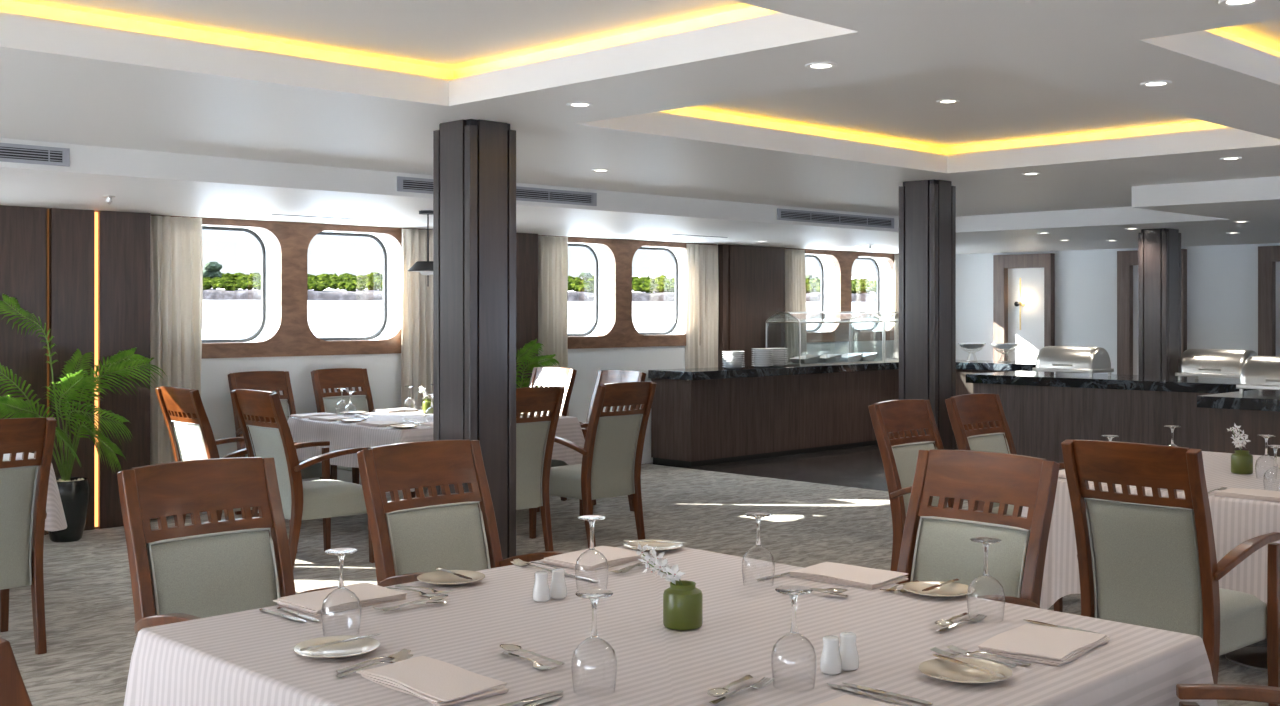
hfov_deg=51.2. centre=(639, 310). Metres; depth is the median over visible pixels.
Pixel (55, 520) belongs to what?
tablecloth
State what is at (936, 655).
table knife
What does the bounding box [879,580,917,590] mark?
fork
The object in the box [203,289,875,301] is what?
bank
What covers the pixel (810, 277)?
tree
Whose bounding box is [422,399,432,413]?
flower vase
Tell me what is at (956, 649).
fork
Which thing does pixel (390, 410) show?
napkin
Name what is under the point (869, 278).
hills
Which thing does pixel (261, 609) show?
table knife
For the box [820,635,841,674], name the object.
shaker
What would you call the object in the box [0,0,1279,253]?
ceiling
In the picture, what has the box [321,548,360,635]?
wine glass
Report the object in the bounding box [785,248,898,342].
trim
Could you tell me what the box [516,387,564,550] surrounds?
dining chair
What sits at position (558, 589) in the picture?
shaker
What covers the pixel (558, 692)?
table knife
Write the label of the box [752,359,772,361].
dinner plate
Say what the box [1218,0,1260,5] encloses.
recessed light
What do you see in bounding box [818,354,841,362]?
serving dish
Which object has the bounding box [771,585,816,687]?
wine glass
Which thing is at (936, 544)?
dining chair
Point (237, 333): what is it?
water
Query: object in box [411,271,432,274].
diffuser
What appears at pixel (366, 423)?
napkin
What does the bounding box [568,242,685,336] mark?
trim
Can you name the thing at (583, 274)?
tree
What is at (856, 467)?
floor
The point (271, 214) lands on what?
ceiling vent
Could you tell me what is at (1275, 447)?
wine glass
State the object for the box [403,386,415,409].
wine glass
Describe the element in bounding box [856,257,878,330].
window
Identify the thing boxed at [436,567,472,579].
table knife
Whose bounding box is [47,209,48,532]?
led strip
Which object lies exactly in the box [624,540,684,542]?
table knife
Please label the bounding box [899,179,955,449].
column
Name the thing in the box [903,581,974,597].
plate
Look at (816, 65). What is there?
recessed light
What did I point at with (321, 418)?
napkin
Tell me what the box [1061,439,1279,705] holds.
dining chair
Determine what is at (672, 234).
ceiling vent
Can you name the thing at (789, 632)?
bowl
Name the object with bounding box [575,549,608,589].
bowl
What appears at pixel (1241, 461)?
flower vase
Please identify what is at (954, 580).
table knife
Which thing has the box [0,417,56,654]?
dining chair
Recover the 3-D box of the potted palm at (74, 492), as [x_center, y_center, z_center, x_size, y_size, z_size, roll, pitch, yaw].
[-3.816,0.717,8.912,1.189,1.666,0.683,0,0,15]
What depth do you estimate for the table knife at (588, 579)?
3.87 m
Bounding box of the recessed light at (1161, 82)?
[1140,80,1171,86]
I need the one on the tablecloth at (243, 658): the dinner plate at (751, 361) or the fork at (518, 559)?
the fork at (518, 559)
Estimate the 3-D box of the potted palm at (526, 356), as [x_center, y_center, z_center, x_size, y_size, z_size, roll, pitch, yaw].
[-1.143,0.869,11.654,0.964,1.362,0.367,0,0,-1]
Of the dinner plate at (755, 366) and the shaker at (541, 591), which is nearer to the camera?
the shaker at (541, 591)
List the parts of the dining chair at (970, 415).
leg, crest rail, panel, seat, leg, leg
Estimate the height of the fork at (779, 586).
0.010 m
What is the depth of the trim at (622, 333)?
13.33 m
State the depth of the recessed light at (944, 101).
6.60 m
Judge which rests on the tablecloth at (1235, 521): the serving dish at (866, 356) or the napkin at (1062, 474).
the napkin at (1062, 474)
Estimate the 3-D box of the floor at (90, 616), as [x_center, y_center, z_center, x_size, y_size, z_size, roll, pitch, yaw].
[0.609,1.600,3.921,12.780,0.100,15.120,0,0,-45]
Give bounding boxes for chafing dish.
[1032,346,1113,376]
[1175,349,1257,379]
[1236,356,1279,393]
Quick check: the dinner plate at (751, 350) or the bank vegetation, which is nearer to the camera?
the dinner plate at (751, 350)
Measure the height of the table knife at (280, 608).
0.007 m
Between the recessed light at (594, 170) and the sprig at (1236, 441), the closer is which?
the sprig at (1236, 441)
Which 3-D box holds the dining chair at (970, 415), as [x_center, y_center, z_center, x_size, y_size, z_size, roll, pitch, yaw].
[2.103,1.011,7.288,0.582,1.083,0.711,0,0,-45]
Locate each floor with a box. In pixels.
[0,464,1267,705]
[645,443,967,500]
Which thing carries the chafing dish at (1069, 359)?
on the buffet counter at (1043, 410)
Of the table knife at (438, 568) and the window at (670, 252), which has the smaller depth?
the table knife at (438, 568)
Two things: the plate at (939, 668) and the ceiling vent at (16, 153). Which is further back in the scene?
the ceiling vent at (16, 153)
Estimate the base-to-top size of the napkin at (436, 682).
0.020 m
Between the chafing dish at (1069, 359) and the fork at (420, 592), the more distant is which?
the chafing dish at (1069, 359)
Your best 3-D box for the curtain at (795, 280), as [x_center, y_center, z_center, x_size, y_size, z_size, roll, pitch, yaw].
[1.778,0.416,15.233,0.427,2.238,0.068,0,0,-45]
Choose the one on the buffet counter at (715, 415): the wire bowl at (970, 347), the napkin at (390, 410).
the wire bowl at (970, 347)
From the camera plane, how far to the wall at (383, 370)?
11.60 m
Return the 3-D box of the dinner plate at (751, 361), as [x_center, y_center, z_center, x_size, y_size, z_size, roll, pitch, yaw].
[1.297,0.546,14.136,0.236,0.024,0.236,0,0,-45]
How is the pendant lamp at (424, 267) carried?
hanging from the ceiling
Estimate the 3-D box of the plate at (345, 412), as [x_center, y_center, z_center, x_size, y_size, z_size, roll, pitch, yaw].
[-2.161,0.768,10.071,0.194,0.014,0.194,0,0,-45]
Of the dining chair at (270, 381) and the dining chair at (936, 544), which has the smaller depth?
the dining chair at (936, 544)
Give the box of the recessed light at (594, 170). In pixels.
[592,169,609,171]
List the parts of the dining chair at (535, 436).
panel, crest rail, leg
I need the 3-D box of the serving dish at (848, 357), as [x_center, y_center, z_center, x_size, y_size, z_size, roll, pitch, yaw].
[2.384,0.531,15.296,0.297,0.089,0.218,0,0,-45]
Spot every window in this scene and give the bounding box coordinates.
[202,226,265,342]
[317,232,386,340]
[567,243,597,335]
[639,247,677,334]
[805,255,822,331]
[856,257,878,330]
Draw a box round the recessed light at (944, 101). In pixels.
[936,99,959,103]
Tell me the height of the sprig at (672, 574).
0.144 m
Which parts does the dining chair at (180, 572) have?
leg, armrest, crest rail, panel, leg, armrest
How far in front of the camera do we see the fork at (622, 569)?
3.98 m
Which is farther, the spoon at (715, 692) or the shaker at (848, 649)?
the shaker at (848, 649)
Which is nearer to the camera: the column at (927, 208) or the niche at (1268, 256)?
the column at (927, 208)
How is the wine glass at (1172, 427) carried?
on the tablecloth at (1235, 521)
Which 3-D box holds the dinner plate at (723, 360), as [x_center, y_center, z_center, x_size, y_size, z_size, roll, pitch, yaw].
[0.967,0.527,13.839,0.236,0.024,0.236,0,0,-45]
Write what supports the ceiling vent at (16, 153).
in the ceiling
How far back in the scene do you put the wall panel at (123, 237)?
9.42 m
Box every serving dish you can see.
[790,355,820,363]
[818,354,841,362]
[839,353,862,361]
[860,352,877,360]
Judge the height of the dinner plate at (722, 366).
0.024 m
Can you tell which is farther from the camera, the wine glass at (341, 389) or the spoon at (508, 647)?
the wine glass at (341, 389)
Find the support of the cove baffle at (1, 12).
attached to the ceiling
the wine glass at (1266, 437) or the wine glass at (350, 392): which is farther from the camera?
the wine glass at (350, 392)
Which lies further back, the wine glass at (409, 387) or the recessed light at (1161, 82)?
the wine glass at (409, 387)
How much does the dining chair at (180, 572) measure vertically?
1.083 m
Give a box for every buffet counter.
[648,360,1066,466]
[966,371,1256,469]
[1197,390,1279,456]
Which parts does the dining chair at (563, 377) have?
leg, crest rail, leg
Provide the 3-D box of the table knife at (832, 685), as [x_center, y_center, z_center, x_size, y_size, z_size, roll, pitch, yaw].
[0.460,0.773,2.693,0.021,0.007,0.213,0,0,-42]
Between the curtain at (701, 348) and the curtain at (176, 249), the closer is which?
the curtain at (176, 249)
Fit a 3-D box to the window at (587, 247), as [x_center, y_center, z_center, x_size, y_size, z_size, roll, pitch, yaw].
[-0.766,-0.207,13.121,0.953,0.929,0.027,0,0,-45]
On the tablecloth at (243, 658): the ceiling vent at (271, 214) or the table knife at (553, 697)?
the table knife at (553, 697)
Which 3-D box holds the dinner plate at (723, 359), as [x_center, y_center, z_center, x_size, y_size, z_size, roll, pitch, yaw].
[0.967,0.507,13.838,0.236,0.024,0.236,0,0,-45]
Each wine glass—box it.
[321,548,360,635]
[337,388,347,404]
[345,391,356,417]
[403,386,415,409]
[425,394,432,420]
[571,589,616,692]
[575,515,608,589]
[742,512,774,587]
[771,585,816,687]
[967,537,1004,620]
[1102,435,1118,440]
[1165,425,1180,446]
[1255,434,1277,478]
[1263,445,1279,489]
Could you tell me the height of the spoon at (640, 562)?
0.012 m
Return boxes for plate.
[293,635,379,657]
[339,419,366,421]
[341,411,365,413]
[389,424,417,428]
[417,570,484,585]
[623,539,682,551]
[722,351,744,353]
[722,353,744,354]
[722,355,744,356]
[722,357,744,358]
[722,362,744,364]
[722,364,744,366]
[722,366,744,368]
[723,359,743,360]
[723,360,743,362]
[751,348,772,350]
[751,350,772,352]
[751,354,773,355]
[751,356,772,357]
[751,361,773,363]
[751,363,773,365]
[751,365,773,367]
[752,358,772,359]
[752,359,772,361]
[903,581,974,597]
[919,657,1012,682]
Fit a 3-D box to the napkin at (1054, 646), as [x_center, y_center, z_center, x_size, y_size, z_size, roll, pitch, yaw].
[0.937,0.767,3.091,0.204,0.020,0.294,0,0,40]
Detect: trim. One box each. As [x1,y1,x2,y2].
[150,215,432,358]
[538,235,716,348]
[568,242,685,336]
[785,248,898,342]
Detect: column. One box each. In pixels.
[433,119,515,559]
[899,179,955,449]
[1138,228,1180,380]
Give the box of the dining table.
[1225,647,1267,670]
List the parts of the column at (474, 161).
corner post, panel, corner post, panel, corner post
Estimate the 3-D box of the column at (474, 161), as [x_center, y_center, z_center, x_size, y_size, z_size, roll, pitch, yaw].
[-0.760,0.345,6.140,0.266,2.410,0.277,0,0,-45]
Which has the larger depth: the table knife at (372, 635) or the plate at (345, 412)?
the plate at (345, 412)
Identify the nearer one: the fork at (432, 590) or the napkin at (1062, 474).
the fork at (432, 590)
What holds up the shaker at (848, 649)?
on the tablecloth at (243, 658)
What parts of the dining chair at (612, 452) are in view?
leg, armrest, seat, leg, panel, crest rail, leg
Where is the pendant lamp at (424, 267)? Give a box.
[408,210,432,286]
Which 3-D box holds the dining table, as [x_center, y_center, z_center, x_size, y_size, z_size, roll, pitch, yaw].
[3.089,1.167,6.184,1.786,0.765,1.826,0,0,-45]
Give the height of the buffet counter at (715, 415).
0.947 m
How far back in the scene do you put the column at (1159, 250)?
11.59 m
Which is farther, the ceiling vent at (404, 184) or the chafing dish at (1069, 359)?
the chafing dish at (1069, 359)
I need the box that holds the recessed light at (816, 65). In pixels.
[805,62,836,68]
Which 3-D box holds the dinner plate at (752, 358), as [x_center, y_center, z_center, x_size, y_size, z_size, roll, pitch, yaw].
[1.294,0.507,14.136,0.236,0.024,0.236,0,0,-45]
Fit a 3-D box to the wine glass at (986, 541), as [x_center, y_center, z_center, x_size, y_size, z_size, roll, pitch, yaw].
[0.873,0.677,3.369,0.094,0.201,0.094,0,0,-45]
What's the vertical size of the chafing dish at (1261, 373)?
0.270 m
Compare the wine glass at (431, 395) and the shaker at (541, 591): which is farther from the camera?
the wine glass at (431, 395)
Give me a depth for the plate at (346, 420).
9.37 m
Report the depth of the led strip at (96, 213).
9.50 m
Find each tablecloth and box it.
[3,453,66,530]
[124,546,1217,705]
[287,409,584,491]
[1021,451,1279,609]
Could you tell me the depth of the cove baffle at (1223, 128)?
7.58 m
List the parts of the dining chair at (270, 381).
leg, armrest, crest rail, panel, seat, leg, leg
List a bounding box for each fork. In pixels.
[336,649,410,671]
[336,653,412,676]
[372,601,445,609]
[386,587,440,595]
[394,585,453,593]
[502,651,555,669]
[511,560,551,571]
[513,558,562,568]
[606,564,647,572]
[709,677,772,703]
[779,586,848,596]
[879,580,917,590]
[892,588,906,591]
[930,647,1015,666]
[937,614,986,631]
[946,645,1030,664]
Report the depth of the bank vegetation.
71.80 m
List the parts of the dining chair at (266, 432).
leg, crest rail, panel, leg, armrest, leg, seat, armrest, leg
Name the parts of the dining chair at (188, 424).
leg, crest rail, panel, leg, armrest, seat, armrest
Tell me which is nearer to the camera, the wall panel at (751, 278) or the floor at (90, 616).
the floor at (90, 616)
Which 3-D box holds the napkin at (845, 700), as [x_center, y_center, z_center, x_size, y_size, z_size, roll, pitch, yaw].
[0.394,0.767,2.487,0.204,0.020,0.294,0,0,42]
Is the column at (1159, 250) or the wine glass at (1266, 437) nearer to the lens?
the wine glass at (1266, 437)
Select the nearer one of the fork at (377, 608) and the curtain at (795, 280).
the fork at (377, 608)
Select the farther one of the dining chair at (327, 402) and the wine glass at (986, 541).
the dining chair at (327, 402)
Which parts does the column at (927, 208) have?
corner post, panel, corner post, panel, corner post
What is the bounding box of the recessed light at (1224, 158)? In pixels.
[1220,157,1241,159]
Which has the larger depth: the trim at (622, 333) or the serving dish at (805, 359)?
the serving dish at (805, 359)
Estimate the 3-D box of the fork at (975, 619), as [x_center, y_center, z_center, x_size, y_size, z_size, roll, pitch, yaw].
[0.793,0.770,3.294,0.200,0.010,0.025,0,0,-45]
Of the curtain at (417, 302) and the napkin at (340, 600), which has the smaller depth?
the napkin at (340, 600)
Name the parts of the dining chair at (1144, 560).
leg, crest rail, panel, leg, seat, armrest, leg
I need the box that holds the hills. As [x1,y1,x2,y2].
[211,275,875,292]
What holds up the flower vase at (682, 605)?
on the tablecloth at (243, 658)
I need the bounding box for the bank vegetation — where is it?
[203,272,875,293]
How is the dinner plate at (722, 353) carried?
on the dinner plate at (722, 355)
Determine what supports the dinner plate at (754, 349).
on the dinner plate at (751, 350)
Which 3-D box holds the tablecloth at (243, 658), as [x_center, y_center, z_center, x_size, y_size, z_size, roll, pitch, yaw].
[0.065,1.106,3.232,2.007,0.656,2.103,0,0,-45]
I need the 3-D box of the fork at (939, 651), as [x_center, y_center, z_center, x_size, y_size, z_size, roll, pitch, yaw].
[0.741,0.770,2.969,0.200,0.010,0.025,0,0,40]
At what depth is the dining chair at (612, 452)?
8.87 m
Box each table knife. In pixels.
[260,608,306,621]
[277,607,318,620]
[299,634,379,650]
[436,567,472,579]
[498,691,562,705]
[522,695,562,705]
[564,573,598,581]
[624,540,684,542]
[757,572,789,579]
[827,683,911,705]
[843,683,933,704]
[922,579,958,590]
[933,654,1004,677]
[1023,619,1099,633]
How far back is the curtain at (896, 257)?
16.64 m
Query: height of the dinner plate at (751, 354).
0.024 m
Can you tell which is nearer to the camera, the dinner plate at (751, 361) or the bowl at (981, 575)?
the bowl at (981, 575)
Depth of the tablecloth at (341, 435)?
9.40 m
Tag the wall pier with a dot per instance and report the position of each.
(526, 243)
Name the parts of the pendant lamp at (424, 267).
lamp shade, rod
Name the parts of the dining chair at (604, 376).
seat, leg, armrest, leg, panel, crest rail, leg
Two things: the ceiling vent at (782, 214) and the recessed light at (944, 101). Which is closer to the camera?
the recessed light at (944, 101)
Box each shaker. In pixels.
[532,571,549,601]
[550,568,566,598]
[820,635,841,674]
[839,632,858,670]
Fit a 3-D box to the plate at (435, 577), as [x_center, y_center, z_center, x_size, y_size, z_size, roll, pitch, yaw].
[-0.541,0.768,3.825,0.194,0.014,0.194,0,0,-45]
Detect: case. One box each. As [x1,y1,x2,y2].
[766,312,883,365]
[851,312,898,362]
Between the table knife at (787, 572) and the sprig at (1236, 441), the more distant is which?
the sprig at (1236, 441)
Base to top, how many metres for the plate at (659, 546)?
0.014 m
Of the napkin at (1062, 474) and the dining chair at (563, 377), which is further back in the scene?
the dining chair at (563, 377)
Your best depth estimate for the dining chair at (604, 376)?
10.53 m
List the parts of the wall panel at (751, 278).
panel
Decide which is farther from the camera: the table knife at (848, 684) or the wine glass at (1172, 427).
the wine glass at (1172, 427)
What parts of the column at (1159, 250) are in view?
corner post, panel, corner post, panel, corner post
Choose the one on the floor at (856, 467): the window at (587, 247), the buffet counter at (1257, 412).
the buffet counter at (1257, 412)
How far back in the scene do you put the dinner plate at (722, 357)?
13.75 m
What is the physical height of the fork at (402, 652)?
0.010 m
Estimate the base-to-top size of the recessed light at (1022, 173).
0.006 m
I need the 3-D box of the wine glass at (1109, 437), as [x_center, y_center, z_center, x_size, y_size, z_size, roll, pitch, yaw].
[2.174,0.677,6.172,0.094,0.201,0.094,0,0,-45]
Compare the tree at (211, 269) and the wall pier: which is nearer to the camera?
the wall pier
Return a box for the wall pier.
[516,233,537,387]
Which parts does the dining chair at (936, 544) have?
leg, panel, crest rail, armrest, leg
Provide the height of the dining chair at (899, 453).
1.083 m
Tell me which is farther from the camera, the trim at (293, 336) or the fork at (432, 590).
the trim at (293, 336)
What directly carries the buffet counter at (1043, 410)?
on the floor at (856, 467)
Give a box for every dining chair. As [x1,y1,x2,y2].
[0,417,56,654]
[0,637,32,705]
[117,457,337,637]
[155,386,296,525]
[228,371,336,514]
[230,389,374,569]
[311,368,415,497]
[357,440,569,586]
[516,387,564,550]
[529,367,576,500]
[529,382,656,547]
[537,370,645,515]
[868,399,984,571]
[896,449,1059,607]
[945,393,1063,611]
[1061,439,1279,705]
[1176,684,1279,705]
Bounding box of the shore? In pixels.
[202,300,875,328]
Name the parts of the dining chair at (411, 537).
leg, armrest, crest rail, panel, leg, armrest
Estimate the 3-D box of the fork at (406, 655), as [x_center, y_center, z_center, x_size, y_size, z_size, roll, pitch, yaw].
[-0.578,0.770,2.902,0.025,0.010,0.200,0,0,40]
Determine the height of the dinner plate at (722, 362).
0.024 m
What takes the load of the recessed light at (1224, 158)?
in the ceiling
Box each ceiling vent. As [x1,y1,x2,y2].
[0,143,69,166]
[271,214,360,219]
[397,176,596,205]
[672,234,727,237]
[777,208,893,228]
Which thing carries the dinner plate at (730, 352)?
on the dinner plate at (722, 353)
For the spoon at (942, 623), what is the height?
0.012 m
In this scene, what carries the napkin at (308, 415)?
on the tablecloth at (341, 435)
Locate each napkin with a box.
[273,582,406,615]
[289,412,337,417]
[308,416,350,421]
[356,421,402,426]
[356,656,508,705]
[374,408,417,412]
[419,422,432,426]
[540,546,641,570]
[789,562,907,589]
[814,694,898,705]
[977,623,1109,665]
[1058,469,1065,477]
[1214,488,1279,501]
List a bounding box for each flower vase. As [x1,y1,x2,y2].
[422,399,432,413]
[663,580,702,629]
[1231,450,1252,473]
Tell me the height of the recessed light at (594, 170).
0.006 m
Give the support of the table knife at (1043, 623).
on the tablecloth at (243, 658)
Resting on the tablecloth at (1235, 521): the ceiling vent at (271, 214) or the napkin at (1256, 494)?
the napkin at (1256, 494)
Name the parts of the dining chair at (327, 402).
leg, crest rail, panel, seat, leg, leg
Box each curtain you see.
[150,216,202,518]
[401,229,432,488]
[538,236,568,415]
[685,244,718,368]
[785,249,806,361]
[894,254,898,358]
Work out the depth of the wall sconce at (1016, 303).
16.14 m
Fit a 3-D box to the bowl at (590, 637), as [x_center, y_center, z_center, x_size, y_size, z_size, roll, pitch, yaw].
[-0.094,0.722,2.730,0.094,0.111,0.094,0,0,-45]
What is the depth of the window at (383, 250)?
11.61 m
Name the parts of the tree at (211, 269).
crown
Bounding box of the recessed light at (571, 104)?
[566,102,592,106]
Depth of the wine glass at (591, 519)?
3.73 m
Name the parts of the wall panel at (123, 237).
panel, panel, panel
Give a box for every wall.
[150,225,893,519]
[956,243,1279,378]
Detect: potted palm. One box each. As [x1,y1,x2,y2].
[0,294,165,542]
[516,339,559,387]
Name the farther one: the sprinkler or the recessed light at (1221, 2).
the sprinkler
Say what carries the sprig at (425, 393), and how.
in the flower vase at (426, 404)
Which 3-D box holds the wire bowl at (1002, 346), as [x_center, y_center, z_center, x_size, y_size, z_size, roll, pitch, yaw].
[4.288,0.490,15.688,0.330,0.214,0.330,0,0,-45]
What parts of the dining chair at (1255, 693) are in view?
leg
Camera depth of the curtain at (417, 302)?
11.47 m
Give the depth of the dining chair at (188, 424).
8.26 m
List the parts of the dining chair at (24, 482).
leg, panel, crest rail, leg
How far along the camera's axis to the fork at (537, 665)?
2.92 m
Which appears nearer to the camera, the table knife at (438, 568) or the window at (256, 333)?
the table knife at (438, 568)
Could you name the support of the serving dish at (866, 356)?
in the case at (779, 315)
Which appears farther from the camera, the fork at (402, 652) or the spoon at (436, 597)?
the spoon at (436, 597)
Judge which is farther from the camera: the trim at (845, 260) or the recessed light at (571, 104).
the trim at (845, 260)
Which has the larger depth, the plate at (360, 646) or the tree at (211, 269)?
the tree at (211, 269)
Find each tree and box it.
[203,262,222,288]
[578,272,592,279]
[805,275,818,279]
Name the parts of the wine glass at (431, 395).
stem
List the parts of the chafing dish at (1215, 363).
handle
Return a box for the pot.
[48,477,89,542]
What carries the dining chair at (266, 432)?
on the floor at (90, 616)
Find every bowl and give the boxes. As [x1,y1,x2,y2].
[321,588,360,635]
[571,637,616,692]
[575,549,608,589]
[742,545,774,587]
[771,632,816,687]
[958,343,985,360]
[967,575,1004,620]
[991,343,1018,361]
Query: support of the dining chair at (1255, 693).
on the floor at (90, 616)
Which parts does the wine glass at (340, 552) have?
stem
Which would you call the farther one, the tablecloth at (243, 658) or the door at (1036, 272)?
the door at (1036, 272)
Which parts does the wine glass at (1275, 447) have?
stem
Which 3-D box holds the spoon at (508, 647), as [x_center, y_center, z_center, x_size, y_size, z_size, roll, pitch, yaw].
[-0.241,0.762,2.965,0.198,0.012,0.041,2,1,41]
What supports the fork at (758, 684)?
on the tablecloth at (243, 658)
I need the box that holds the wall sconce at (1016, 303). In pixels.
[1014,278,1024,329]
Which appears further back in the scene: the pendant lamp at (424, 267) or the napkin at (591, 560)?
the pendant lamp at (424, 267)
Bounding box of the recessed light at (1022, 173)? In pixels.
[1022,173,1039,174]
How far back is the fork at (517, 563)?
4.05 m
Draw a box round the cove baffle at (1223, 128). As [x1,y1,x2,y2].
[652,112,1234,155]
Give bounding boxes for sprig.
[419,386,429,400]
[636,543,684,585]
[1227,423,1249,450]
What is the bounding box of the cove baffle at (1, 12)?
[0,11,780,80]
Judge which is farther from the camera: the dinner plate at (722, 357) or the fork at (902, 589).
the dinner plate at (722, 357)
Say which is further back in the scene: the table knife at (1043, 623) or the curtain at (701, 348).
the curtain at (701, 348)
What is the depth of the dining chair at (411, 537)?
4.72 m
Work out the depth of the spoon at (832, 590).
3.63 m
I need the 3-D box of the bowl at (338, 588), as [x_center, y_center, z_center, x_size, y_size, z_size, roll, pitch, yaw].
[-0.719,0.722,3.213,0.094,0.111,0.094,0,0,-45]
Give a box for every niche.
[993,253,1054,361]
[1117,249,1186,376]
[1258,246,1279,355]
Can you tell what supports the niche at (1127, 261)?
attached to the wall at (1222, 280)
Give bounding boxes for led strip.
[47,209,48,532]
[95,212,97,526]
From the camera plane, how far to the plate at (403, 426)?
8.89 m
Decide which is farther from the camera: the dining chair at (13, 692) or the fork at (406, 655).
the fork at (406, 655)
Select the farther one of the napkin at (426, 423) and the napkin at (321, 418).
the napkin at (321, 418)
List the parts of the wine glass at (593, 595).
stem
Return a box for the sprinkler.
[103,195,114,204]
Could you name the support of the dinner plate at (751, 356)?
on the dinner plate at (752, 358)
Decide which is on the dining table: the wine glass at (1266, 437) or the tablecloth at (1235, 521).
the tablecloth at (1235, 521)
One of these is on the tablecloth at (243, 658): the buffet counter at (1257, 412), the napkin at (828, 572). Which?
the napkin at (828, 572)
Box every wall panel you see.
[0,205,149,534]
[718,244,784,366]
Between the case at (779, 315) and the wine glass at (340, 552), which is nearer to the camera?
the wine glass at (340, 552)
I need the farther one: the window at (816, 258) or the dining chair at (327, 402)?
the window at (816, 258)
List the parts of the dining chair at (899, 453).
leg, armrest, crest rail, panel, leg, leg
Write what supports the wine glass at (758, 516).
on the tablecloth at (243, 658)
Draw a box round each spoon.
[383,595,447,610]
[499,644,564,664]
[620,560,645,572]
[707,675,752,696]
[811,588,847,592]
[935,612,967,626]
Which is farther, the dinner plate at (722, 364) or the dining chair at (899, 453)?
the dinner plate at (722, 364)
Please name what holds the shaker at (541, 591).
on the tablecloth at (243, 658)
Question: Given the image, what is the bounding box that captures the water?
[202,326,871,339]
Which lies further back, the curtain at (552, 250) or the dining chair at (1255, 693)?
the curtain at (552, 250)
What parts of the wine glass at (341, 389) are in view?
stem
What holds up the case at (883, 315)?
on the buffet counter at (715, 415)
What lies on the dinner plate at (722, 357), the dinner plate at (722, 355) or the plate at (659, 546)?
the dinner plate at (722, 355)
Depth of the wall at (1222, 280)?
15.45 m
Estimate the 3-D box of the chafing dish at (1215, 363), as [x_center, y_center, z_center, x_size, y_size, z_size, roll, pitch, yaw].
[4.975,0.464,11.473,0.451,0.270,0.600,0,0,-45]
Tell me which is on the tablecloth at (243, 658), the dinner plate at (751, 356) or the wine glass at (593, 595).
the wine glass at (593, 595)

